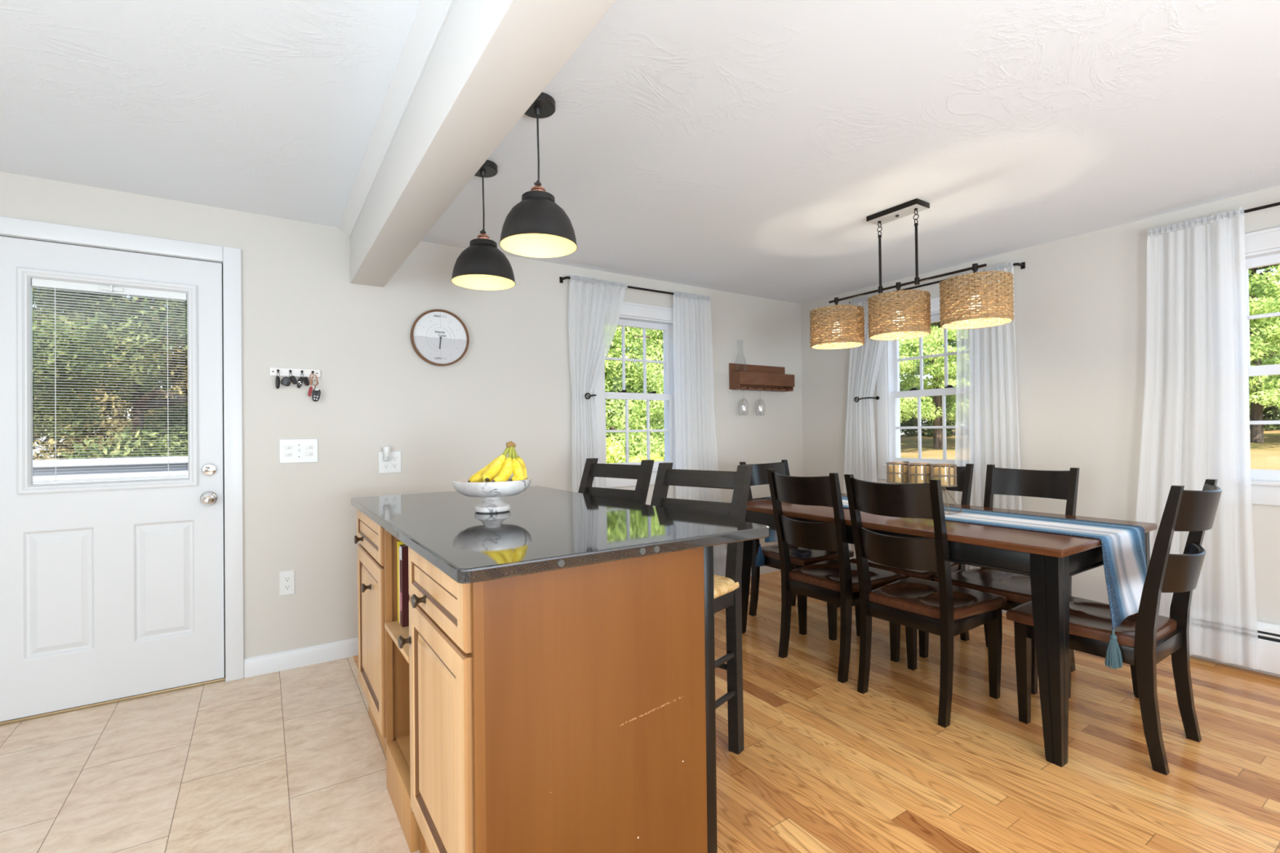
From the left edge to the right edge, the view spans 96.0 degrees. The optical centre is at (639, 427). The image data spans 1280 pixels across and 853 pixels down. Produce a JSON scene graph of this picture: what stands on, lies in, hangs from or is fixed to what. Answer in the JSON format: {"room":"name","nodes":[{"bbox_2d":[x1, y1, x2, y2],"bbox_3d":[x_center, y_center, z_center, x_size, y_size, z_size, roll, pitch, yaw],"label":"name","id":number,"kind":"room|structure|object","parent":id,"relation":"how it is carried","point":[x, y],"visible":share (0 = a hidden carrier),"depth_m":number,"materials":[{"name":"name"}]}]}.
{"room":"dining room","nodes":[
{"label":"dining room","id":0,"kind":"room"},
{"bbox_2d":[0,171,803,658],"bbox_3d":[-1.109,0.022,3.475,6.263,2.430,0.150,0,-1,-33],"label":"wall","id":1,"kind":"structure","parent":0,"point":[301,308],"depth_m":3.13,"materials":[{"name":"grey paint"}]},
{"bbox_2d":[0,216,244,725],"bbox_3d":[-2.378,0.175,2.603,0.959,2.100,0.190,0,-1,-33],"label":"door","id":2,"kind":"structure","parent":1,"relation":"in","point":[113,591],"depth_m":2.58,"materials":[{"name":"white"}]},
{"bbox_2d":[31,278,186,483],"bbox_3d":[-2.374,-0.203,2.599,0.519,0.876,0.020,0,-1,-33],"label":"blind","id":3,"kind":"object","parent":2,"relation":"attached to","point":[55,283],"depth_m":2.58,"materials":[{"name":"white plastic"}]},
{"bbox_2d":[279,569,294,596],"bbox_3d":[-1.789,0.787,2.921,0.067,0.123,0.009,0,-1,-33],"label":"outlet plate","id":4,"kind":"object","parent":1,"relation":"attached to","point":[286,579],"visible":1,"depth_m":2.92,"materials":[{"name":"white plastic"}]},
{"bbox_2d":[283,584,291,590],"bbox_3d":[-1.787,0.807,2.918,0.034,0.027,0.002,0,-1,-33],"label":"receptacle","id":5,"kind":"object","parent":4,"relation":"attached to","point":[286,587],"depth_m":2.92,"materials":[{"name":"white plastic"}]},
{"bbox_2d":[283,576,291,582],"bbox_3d":[-1.788,0.767,2.919,0.034,0.027,0.002,0,-1,-33],"label":"receptacle","id":6,"kind":"object","parent":4,"relation":"attached to","point":[286,579],"depth_m":2.92,"materials":[{"name":"white plastic"}]},
{"bbox_2d":[269,367,319,377],"bbox_3d":[-1.759,-0.284,2.939,0.223,0.041,0.040,0,-1,-33],"label":"key rack","id":7,"kind":"object","parent":1,"relation":"attached to","point":[295,372],"visible":1,"depth_m":2.94,"materials":[{"name":"white wood"}]},
{"bbox_2d":[275,373,279,388],"bbox_3d":[-1.816,-0.239,2.888,0.013,0.084,0.028,-1,0,-15],"label":"key","id":8,"kind":"object","parent":7,"relation":"hanging from","point":[277,378],"visible":1,"depth_m":2.88,"materials":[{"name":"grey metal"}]},
{"bbox_2d":[280,373,297,386],"bbox_3d":[-1.776,-0.246,2.913,0.072,0.070,0.025,0,-1,-33],"label":"key","id":9,"kind":"object","parent":7,"relation":"hanging from","point":[286,381],"visible":1,"depth_m":2.91,"materials":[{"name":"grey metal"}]},
{"bbox_2d":[297,373,309,388],"bbox_3d":[-1.724,-0.242,2.947,0.021,0.078,0.055,-1,-1,37],"label":"key","id":10,"kind":"object","parent":7,"relation":"hanging from","point":[301,379],"visible":1,"depth_m":2.94,"materials":[{"name":"grey metal"}]},
{"bbox_2d":[307,372,320,401],"bbox_3d":[-1.679,-0.212,2.969,0.057,0.150,0.022,0,-1,-33],"label":"key","id":11,"kind":"object","parent":7,"relation":"hanging from","point":[316,393],"visible":1,"depth_m":2.96,"materials":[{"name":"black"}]},
{"bbox_2d":[279,438,318,463],"bbox_3d":[-1.748,0.118,2.951,0.173,0.125,0.021,0,-1,-33],"label":"switch plate","id":12,"kind":"object","parent":1,"relation":"attached to","point":[302,450],"visible":1,"depth_m":2.95,"materials":[{"name":"white plastic"}]},
{"bbox_2d":[378,450,401,474],"bbox_3d":[-1.386,0.190,3.195,0.118,0.123,0.009,0,-1,-33],"label":"outlet plate","id":13,"kind":"object","parent":1,"relation":"attached to","point":[393,465],"visible":0.97,"depth_m":3.20,"materials":[{"name":"white plastic"}]},
{"bbox_2d":[382,463,389,468],"bbox_3d":[-1.403,0.210,3.180,0.034,0.027,0.002,0,-1,-33],"label":"receptacle","id":14,"kind":"object","parent":13,"relation":"attached to","point":[384,465],"depth_m":3.18,"materials":[{"name":"white plastic"}]},
{"bbox_2d":[382,446,391,461],"bbox_3d":[-1.390,0.142,3.161,0.043,0.078,0.046,0,-1,-33],"label":"nightlight","id":15,"kind":"object","parent":13,"relation":"attached to","point":[386,450],"visible":1,"depth_m":3.15,"materials":[{"name":"grey plastic"}]},
{"bbox_2d":[391,463,397,468],"bbox_3d":[-1.366,0.210,3.205,0.034,0.027,0.002,0,-1,-33],"label":"receptacle","id":16,"kind":"object","parent":13,"relation":"attached to","point":[393,465],"depth_m":3.20,"materials":[{"name":"white plastic"}]},
{"bbox_2d":[391,456,397,461],"bbox_3d":[-1.367,0.170,3.205,0.034,0.027,0.002,0,-1,-33],"label":"receptacle","id":17,"kind":"object","parent":13,"relation":"attached to","point":[393,458],"depth_m":3.20,"materials":[{"name":"white plastic"}]},
{"bbox_2d":[410,309,469,366],"bbox_3d":[-1.156,-0.522,3.335,0.326,0.326,0.042,0,-1,-33],"label":"wall clock","id":18,"kind":"object","parent":1,"relation":"attached to","point":[439,337],"visible":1,"depth_m":3.33,"materials":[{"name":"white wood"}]},
{"bbox_2d":[417,311,459,357],"bbox_3d":[-1.154,-0.522,3.331,0.255,0.300,0.001,0,-1,-33],"label":"print","id":19,"kind":"object","parent":18,"relation":"attached to","point":[437,332],"depth_m":3.32,"materials":[{"name":"grey paper"}]},
{"bbox_2d":[244,565,780,678],"bbox_3d":[-0.247,1.164,3.925,4.041,0.092,0.013,0,-1,-33],"label":"baseboard","id":20,"kind":"structure","parent":1,"relation":"attached to","point":[317,654],"depth_m":2.95,"materials":[{"name":"white wood"}]},
{"bbox_2d":[584,392,596,399],"bbox_3d":[-0.317,-0.208,3.808,0.066,0.043,0.152,-1,0,7],"label":"curtain holdback","id":21,"kind":"object","parent":1,"relation":"attached to","point":[586,393],"visible":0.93,"depth_m":3.75,"materials":[{"name":"black metal"}]},
{"bbox_2d":[559,276,673,294],"bbox_3d":[0.003,-0.978,4.081,1.218,0.040,0.083,0,-1,-33],"label":"curtain rod","id":22,"kind":"object","parent":1,"relation":"attached to","point":[562,278],"visible":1,"depth_m":4.04,"materials":[{"name":"black metal"}]},
{"bbox_2d":[568,275,627,492],"bbox_3d":[-0.264,0.080,3.849,0.441,2.160,0.049,0,-1,-33],"label":"sheer curtain","id":23,"kind":"object","parent":22,"relation":"hanging from","point":[595,305],"visible":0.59,"depth_m":3.80,"materials":[{"name":"white fabric"}]},
{"bbox_2d":[671,291,726,576],"bbox_3d":[0.446,0.075,4.316,0.485,2.160,0.049,0,-1,-33],"label":"sheer curtain","id":24,"kind":"object","parent":22,"relation":"hanging from","point":[695,440],"visible":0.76,"depth_m":4.29,"materials":[{"name":"white fabric"}]},
{"bbox_2d":[594,301,675,488],"bbox_3d":[-0.024,-0.237,4.171,0.800,1.294,0.184,0,-1,-33],"label":"window","id":25,"kind":"structure","parent":1,"relation":"in","point":[634,315],"depth_m":4.18,"materials":[{"name":"white wood"}]},
{"bbox_2d":[728,363,795,391],"bbox_3d":[1.003,-0.412,4.707,0.624,0.212,0.122,0,-1,-33],"label":"wall shelf","id":26,"kind":"object","parent":1,"relation":"attached to","point":[741,376],"visible":1,"depth_m":4.67,"materials":[{"name":"brown wood"}]},
{"bbox_2d":[0,0,1279,303],"bbox_3d":[0.741,-1.219,0.648,6.263,0.200,6.938,0,-1,-33],"label":"ceiling","id":27,"kind":"structure","parent":0,"point":[744,147],"depth_m":2.05,"materials":[{"name":"white paint"}]},
{"bbox_2d":[337,0,454,238],"bbox_3d":[0.234,-1.091,0.314,0.056,0.048,6.638,0,-1,-33],"label":"trim","id":28,"kind":"structure","parent":27,"relation":"attached to","point":[430,17],"depth_m":1.85,"materials":[{"name":"white"}]},
{"bbox_2d":[349,0,616,287],"bbox_3d":[0.329,-0.970,0.374,0.168,0.292,6.638,0,-1,-33],"label":"beam","id":29,"kind":"structure","parent":27,"relation":"attached to","point":[489,61],"depth_m":1.52,"materials":[{"name":"white paint"}]},
{"bbox_2d":[451,160,515,290],"bbox_3d":[-0.649,-0.844,2.383,0.257,0.487,0.257,0,-1,-33],"label":"pendant lamp","id":30,"kind":"object","parent":27,"relation":"hanging from","point":[482,265],"visible":0.97,"depth_m":2.33,"materials":[{"name":"black metal"}]},
{"bbox_2d":[477,232,489,239],"bbox_3d":[-0.648,-0.787,2.382,0.050,0.039,0.050,0,-1,-33],"label":"socket","id":31,"kind":"object","parent":30,"relation":"attached to","point":[482,235],"depth_m":2.36,"materials":[{"name":"orange metal"}]},
{"bbox_2d":[499,92,577,257],"bbox_3d":[-0.342,-0.851,1.930,0.257,0.487,0.257,0,-1,-33],"label":"pendant lamp","id":32,"kind":"object","parent":27,"relation":"hanging from","point":[535,227],"visible":0.99,"depth_m":1.89,"materials":[{"name":"matte black metal"},{"name":"copper"},{"name":"white inner enamel"}]},
{"bbox_2d":[530,184,546,191],"bbox_3d":[-0.341,-0.795,1.929,0.050,0.039,0.050,0,-1,-33],"label":"socket","id":33,"kind":"object","parent":32,"relation":"attached to","point":[537,187],"depth_m":1.91,"materials":[{"name":"orange metal"}]},
{"bbox_2d":[808,198,1014,349],"bbox_3d":[1.308,-0.786,2.918,0.293,0.641,1.043,0,-1,-33],"label":"chandelier","id":34,"kind":"object","parent":27,"relation":"hanging from","point":[975,307],"visible":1,"depth_m":2.80,"materials":[{"name":"brown wicker"}]},
{"bbox_2d":[0,570,1279,852],"bbox_3d":[0.789,1.231,0.599,6.263,0.120,6.868,0,-1,-33],"label":"floor","id":35,"kind":"structure","parent":0,"point":[824,765],"depth_m":2.04,"materials":[{"name":"brown wood"}]},
{"bbox_2d":[354,509,386,755],"bbox_3d":[-0.789,0.762,2.345,0.644,0.884,0.590,0,-1,-34],"label":"base cabinet","id":36,"kind":"object","parent":35,"relation":"on","point":[371,535],"visible":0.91,"depth_m":2.13,"materials":[{"name":"brown wood"}]},
{"bbox_2d":[351,485,769,583],"bbox_3d":[-0.431,0.298,2.012,0.856,0.030,1.603,0,-1,-34],"label":"countertop","id":37,"kind":"structure","parent":36,"relation":"on","point":[544,529],"depth_m":1.56,"materials":[{"name":"black stone"}]},
{"bbox_2d":[452,476,531,513],"bbox_3d":[-0.502,0.228,1.958,0.260,0.109,0.260,-1,-1,37],"label":"fruit bowl","id":38,"kind":"object","parent":37,"relation":"on","point":[492,493],"visible":0.96,"depth_m":1.88,"materials":[{"name":"white ceramic"}]},
{"bbox_2d":[467,440,527,482],"bbox_3d":[-0.479,0.122,1.946,0.199,0.154,0.136,-1,0,-18],"label":"banana bunch","id":39,"kind":"object","parent":38,"relation":"on","point":[500,468],"visible":0.85,"depth_m":1.94,"materials":[{"name":"yellow food"}]},
{"bbox_2d":[383,528,425,852],"bbox_3d":[-0.499,0.755,1.940,0.607,0.884,0.404,0,-1,-34],"label":"bookcase","id":40,"kind":"object","parent":35,"relation":"on","point":[397,660],"visible":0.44,"depth_m":1.93,"materials":[{"name":"brown wood"}]},
{"bbox_2d":[398,547,399,623],"bbox_3d":[-0.723,0.525,1.970,0.190,0.250,0.013,0,-1,-33],"label":"book","id":41,"kind":"object","parent":40,"relation":"on","point":[398,548],"visible":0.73,"depth_m":1.91,"materials":[{"name":"beige paper"}]},
{"bbox_2d":[396,541,404,622],"bbox_3d":[-0.732,0.516,1.993,0.200,0.268,0.014,0,-1,-33],"label":"book","id":42,"kind":"object","parent":40,"relation":"on","point":[398,543],"visible":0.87,"depth_m":1.94,"materials":[{"name":"yellow paper"}]},
{"bbox_2d":[399,544,408,626],"bbox_3d":[-0.698,0.518,1.950,0.211,0.262,0.036,0,-1,-33],"label":"book","id":43,"kind":"object","parent":40,"relation":"on","point":[403,548],"visible":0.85,"depth_m":1.88,"materials":[{"name":"red paper"}]},
{"bbox_2d":[400,591,402,611],"bbox_3d":[-0.785,0.570,1.892,0.001,0.060,0.028,0,-1,-33],"label":"print","id":44,"kind":"object","parent":43,"relation":"attached to","point":[401,593],"depth_m":1.89,"materials":[{"name":"red"}]},
{"bbox_2d":[398,546,707,852],"bbox_3d":[-0.251,0.749,1.535,0.646,0.884,0.546,0,-1,-34],"label":"base cabinet","id":45,"kind":"object","parent":35,"relation":"on","point":[563,710],"visible":0.97,"depth_m":1.31,"materials":[{"name":"brown wood"}]},
{"bbox_2d":[577,457,654,504],"bbox_3d":[-0.236,0.677,2.689,0.428,1.046,0.460,-1,-1,42],"label":"bar stool","id":46,"kind":"object","parent":35,"relation":"on","point":[642,473],"visible":0.13,"depth_m":2.79,"materials":[{"name":"brown wood"}]},
{"bbox_2d":[650,462,752,755],"bbox_3d":[0.131,0.668,2.161,0.428,1.046,0.460,-1,-1,40],"label":"bar stool","id":47,"kind":"object","parent":35,"relation":"on","point":[727,588],"visible":0.35,"depth_m":2.12,"materials":[{"name":"brown wood"}]},
{"bbox_2d":[703,546,717,852],"bbox_3d":[-0.241,0.754,2.138,0.035,0.884,1.541,0,-1,-34],"label":"backboard","id":48,"kind":"object","parent":35,"relation":"on","point":[708,551],"visible":0.06,"depth_m":1.50,"materials":[{"name":"black paint"}]},
{"bbox_2d":[739,459,853,635],"bbox_3d":[0.963,0.705,3.640,0.454,0.978,0.597,0,-1,-33],"label":"dining chair","id":49,"kind":"object","parent":35,"relation":"on","point":[799,557],"visible":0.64,"depth_m":3.63,"materials":[{"name":"brown wood"}]},
{"bbox_2d":[766,469,905,683],"bbox_3d":[0.987,0.699,2.952,0.597,0.978,0.454,0,-1,-34],"label":"dining chair","id":50,"kind":"object","parent":35,"relation":"on","point":[834,582],"visible":0.85,"depth_m":2.82,"materials":[{"name":"brown wood"}]},
{"bbox_2d":[849,461,973,657],"bbox_3d":[1.558,0.695,3.268,0.597,0.978,0.454,0,-1,-33],"label":"dining chair","id":51,"kind":"object","parent":35,"relation":"on","point":[964,473],"visible":0.23,"depth_m":3.19,"materials":[{"name":"brown wood"}]},
{"bbox_2d":[844,474,1007,728],"bbox_3d":[1.243,0.692,2.541,0.597,0.978,0.454,0,-1,-35],"label":"dining chair","id":52,"kind":"object","parent":35,"relation":"on","point":[941,608],"visible":1,"depth_m":2.42,"materials":[{"name":"brown wood"}]},
{"bbox_2d":[741,493,1157,767],"bbox_3d":[1.379,0.804,2.936,0.950,0.757,1.700,0,-1,-33],"label":"dining table","id":53,"kind":"object","parent":35,"relation":"on","point":[1049,559],"visible":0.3,"depth_m":2.14,"materials":[{"name":"brown wood"}]},
{"bbox_2d":[755,496,1146,669],"bbox_3d":[1.393,0.640,2.927,0.591,0.440,1.856,0,-1,-33],"label":"table runner","id":54,"kind":"object","parent":53,"relation":"on","point":[1123,545],"visible":0.54,"depth_m":2.27,"materials":[{"name":"fabric"}]},
{"bbox_2d":[885,462,962,514],"bbox_3d":[1.437,0.299,2.952,0.120,0.237,0.364,0,-1,-33],"label":"candle holder","id":55,"kind":"object","parent":54,"relation":"on","point":[931,474],"visible":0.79,"depth_m":2.90,"materials":[{"name":"gold metal"}]},
{"bbox_2d":[888,465,907,482],"bbox_3d":[1.369,0.239,3.054,0.090,0.093,0.090,0,-1,-33],"label":"pillar candle","id":56,"kind":"object","parent":55,"relation":"in","point":[898,468],"visible":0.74,"depth_m":3.02,"materials":[{"name":"brown wax"}]},
{"bbox_2d":[910,466,929,483],"bbox_3d":[1.436,0.237,2.952,0.090,0.093,0.090,0,-1,-33],"label":"pillar candle","id":57,"kind":"object","parent":55,"relation":"in","point":[920,469],"visible":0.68,"depth_m":2.92,"materials":[{"name":"brown wax"}]},
{"bbox_2d":[933,466,954,485],"bbox_3d":[1.503,0.235,2.850,0.090,0.093,0.090,0,-1,-33],"label":"pillar candle","id":58,"kind":"object","parent":55,"relation":"in","point":[944,470],"visible":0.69,"depth_m":2.81,"materials":[{"name":"white wax"}]},
{"bbox_2d":[933,464,1079,694],"bbox_3d":[1.832,0.688,2.850,0.597,0.978,0.454,0,-1,-33],"label":"dining chair","id":59,"kind":"object","parent":35,"relation":"on","point":[1051,484],"visible":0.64,"depth_m":2.88,"materials":[{"name":"brown wood"}]},
{"bbox_2d":[1005,479,1222,775],"bbox_3d":[1.825,0.683,2.214,0.454,0.978,0.597,0,-1,-33],"label":"dining chair","id":60,"kind":"object","parent":35,"relation":"on","point":[1145,638],"visible":0.75,"depth_m":2.03,"materials":[{"name":"brown wood"}]},
{"bbox_2d":[800,185,1279,676],"bbox_3d":[3.350,-0.041,2.254,0.150,2.430,6.788,0,-1,-33],"label":"wall","id":61,"kind":"structure","parent":0,"point":[1080,300],"depth_m":3.32,"materials":[{"name":"grey paint"}]},
{"bbox_2d":[853,395,879,402],"bbox_3d":[1.737,-0.222,4.405,0.180,0.043,0.076,-1,0,17],"label":"curtain holdback","id":62,"kind":"object","parent":61,"relation":"attached to","point":[877,397],"visible":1,"depth_m":4.40,"materials":[{"name":"black metal"}]},
{"bbox_2d":[876,297,956,479],"bbox_3d":[2.094,-0.263,4.132,0.184,1.294,0.800,0,-1,-33],"label":"window","id":63,"kind":"structure","parent":61,"relation":"in","point":[888,408],"depth_m":4.35,"materials":[{"name":"white wood"}]},
{"bbox_2d":[848,262,1025,303],"bbox_3d":[2.014,-1.002,4.065,0.083,0.040,1.240,0,-1,-33],"label":"curtain rod","id":64,"kind":"object","parent":61,"relation":"attached to","point":[1022,264],"visible":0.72,"depth_m":3.97,"materials":[{"name":"black metal"}]},
{"bbox_2d":[843,289,893,559],"bbox_3d":[1.744,0.061,4.427,0.050,2.160,0.485,0,-1,-33],"label":"sheer curtain","id":65,"kind":"object","parent":64,"relation":"hanging from","point":[860,460],"visible":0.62,"depth_m":4.45,"materials":[{"name":"white fabric"}]},
{"bbox_2d":[955,261,1022,570],"bbox_3d":[2.224,0.049,3.695,0.050,2.160,0.425,0,-1,-33],"label":"sheer curtain","id":66,"kind":"object","parent":64,"relation":"hanging from","point":[987,424],"visible":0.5,"depth_m":3.69,"materials":[{"name":"white fabric"}]},
{"bbox_2d":[1189,619,1279,675],"bbox_3d":[3.666,1.006,1.584,0.068,0.226,3.200,0,-1,-33],"label":"baseboard heater","id":67,"kind":"object","parent":61,"relation":"attached to","point":[1268,633],"visible":0.18,"depth_m":2.67,"materials":[{"name":"white metal"}]},
{"bbox_2d":[1244,201,1279,213],"bbox_3d":[3.037,-1.027,2.508,0.083,0.040,1.254,0,-1,-33],"label":"curtain rod","id":68,"kind":"object","parent":61,"relation":"attached to","point":[1276,203],"visible":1,"depth_m":2.67,"materials":[{"name":"black metal"}]},
{"bbox_2d":[1135,207,1259,670],"bbox_3d":[2.746,0.044,2.900,0.057,2.175,0.488,0,-1,-35],"label":"sheer curtain","id":69,"kind":"object","parent":68,"relation":"hanging from","point":[1195,428],"visible":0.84,"depth_m":2.84,"materials":[{"name":"white fabric"}]},
{"bbox_2d":[1244,226,1279,506],"bbox_3d":[3.116,-0.288,2.578,0.184,1.294,0.800,0,-1,-33],"label":"window","id":70,"kind":"structure","parent":61,"relation":"in","point":[1262,247],"depth_m":2.73,"materials":[{"name":"white"}]},
{"label":"outside","id":71,"kind":"structure","parent":0,"visible":0},
{"bbox_2d":[35,417,1279,470],"bbox_3d":[-3.928,0.986,33.302,110.000,1.920,90.000,0,-1,-33],"label":"ground","id":72,"kind":"structure","parent":71,"point":[1265,455],"depth_m":16.37,"materials":[{"name":"plant"}]},
{"bbox_2d":[32,292,186,450],"bbox_3d":[-9.974,-1.347,11.002,4.930,6.404,4.789,-1,0,-11],"label":"tree","id":73,"kind":"object","parent":72,"relation":"on","point":[39,312],"visible":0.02,"depth_m":10.49,"materials":[{"name":"green plant"}]},
{"bbox_2d":[32,297,187,460],"bbox_3d":[-7.740,0.064,7.949,5.359,3.975,1.799,0,-1,-33],"label":"trees","id":74,"kind":"object","parent":72,"relation":"on","point":[182,390],"visible":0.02,"depth_m":8.00,"materials":[{"name":"green plant"}]},
{"bbox_2d":[32,286,187,459],"bbox_3d":[-5.375,-0.611,6.148,2.940,4.742,3.326,0,-1,-22],"label":"tree","id":75,"kind":"object","parent":72,"relation":"on","point":[175,425],"visible":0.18,"depth_m":5.68,"materials":[{"name":"green plant"}]},
{"bbox_2d":[604,325,664,463],"bbox_3d":[-0.548,-1.242,10.979,3.387,5.970,3.123,-1,0,2],"label":"tree","id":76,"kind":"object","parent":72,"relation":"on","point":[613,368],"visible":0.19,"depth_m":10.42,"materials":[{"name":"green plant"}]},
{"bbox_2d":[605,436,664,463],"bbox_3d":[0.219,0.876,7.719,4.987,1.815,1.528,0,-1,-33],"label":"hedge","id":77,"kind":"object","parent":72,"relation":"on","point":[614,452],"visible":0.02,"depth_m":7.40,"materials":[{"name":"yellow plant"}]},
{"bbox_2d":[618,328,664,458],"bbox_3d":[0.840,-1.834,13.818,3.730,6.768,3.540,-1,-1,20],"label":"tree","id":78,"kind":"object","parent":72,"relation":"on","point":[657,342],"visible":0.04,"depth_m":13.42,"materials":[{"name":"green plant"}]},
{"bbox_2d":[898,321,956,448],"bbox_3d":[9.781,-4.022,18.935,5.861,9.413,5.148,-1,-1,21],"label":"tree","id":79,"kind":"object","parent":72,"relation":"on","point":[932,344],"visible":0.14,"depth_m":17.78,"materials":[{"name":"green plant"}]},
{"bbox_2d":[899,377,955,436],"bbox_3d":[12.006,-0.846,24.156,2.463,2.955,10.736,0,-1,-33],"label":"hedge","id":80,"kind":"object","parent":72,"relation":"on","point":[911,422],"visible":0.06,"depth_m":23.87,"materials":[{"name":"green plant"}]},
{"bbox_2d":[903,342,952,386],"bbox_3d":[15.812,-4.741,29.763,7.684,9.945,7.118,-1,0,11],"label":"tree","id":81,"kind":"object","parent":72,"relation":"on","point":[906,343],"visible":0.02,"depth_m":28.13,"materials":[{"name":"green plant"}]},
{"bbox_2d":[1248,263,1279,442],"bbox_3d":[15.515,-3.760,14.588,4.742,8.283,5.489,0,-1,-33],"label":"tree","id":82,"kind":"object","parent":72,"relation":"on","point":[1267,287],"visible":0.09,"depth_m":13.67,"materials":[{"name":"green broad leaves"},{"name":"brown bark"}]},
{"bbox_2d":[1248,375,1279,431],"bbox_3d":[18.446,-0.952,17.457,2.394,2.413,6.582,0,-1,-33],"label":"hedge","id":83,"kind":"object","parent":72,"relation":"on","point":[1268,412],"visible":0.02,"depth_m":16.65,"materials":[{"name":"green plant"}]},
{"bbox_2d":[1259,297,1279,413],"bbox_3d":[22.197,-2.591,21.145,6.644,4.662,6.572,0,-1,-33],"label":"tree","id":84,"kind":"object","parent":72,"relation":"on","point":[1260,297],"visible":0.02,"depth_m":21.25,"materials":[{"name":"green plant"}]},
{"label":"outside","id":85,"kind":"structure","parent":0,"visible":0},
{"bbox_3d":[-3.647,1.633,3.016,5.200,0.120,1.911,0,-1,-33],"label":"ground","id":86,"kind":"structure","parent":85,"visible":0},
{"bbox_2d":[32,456,187,484],"bbox_3d":[-4.124,0.960,3.737,4.800,1.490,0.140,0,-1,-33],"label":"deck railing","id":87,"kind":"object","parent":86,"relation":"on","point":[183,460],"visible":0.03,"depth_m":3.99,"materials":[{"name":"grey wood"}]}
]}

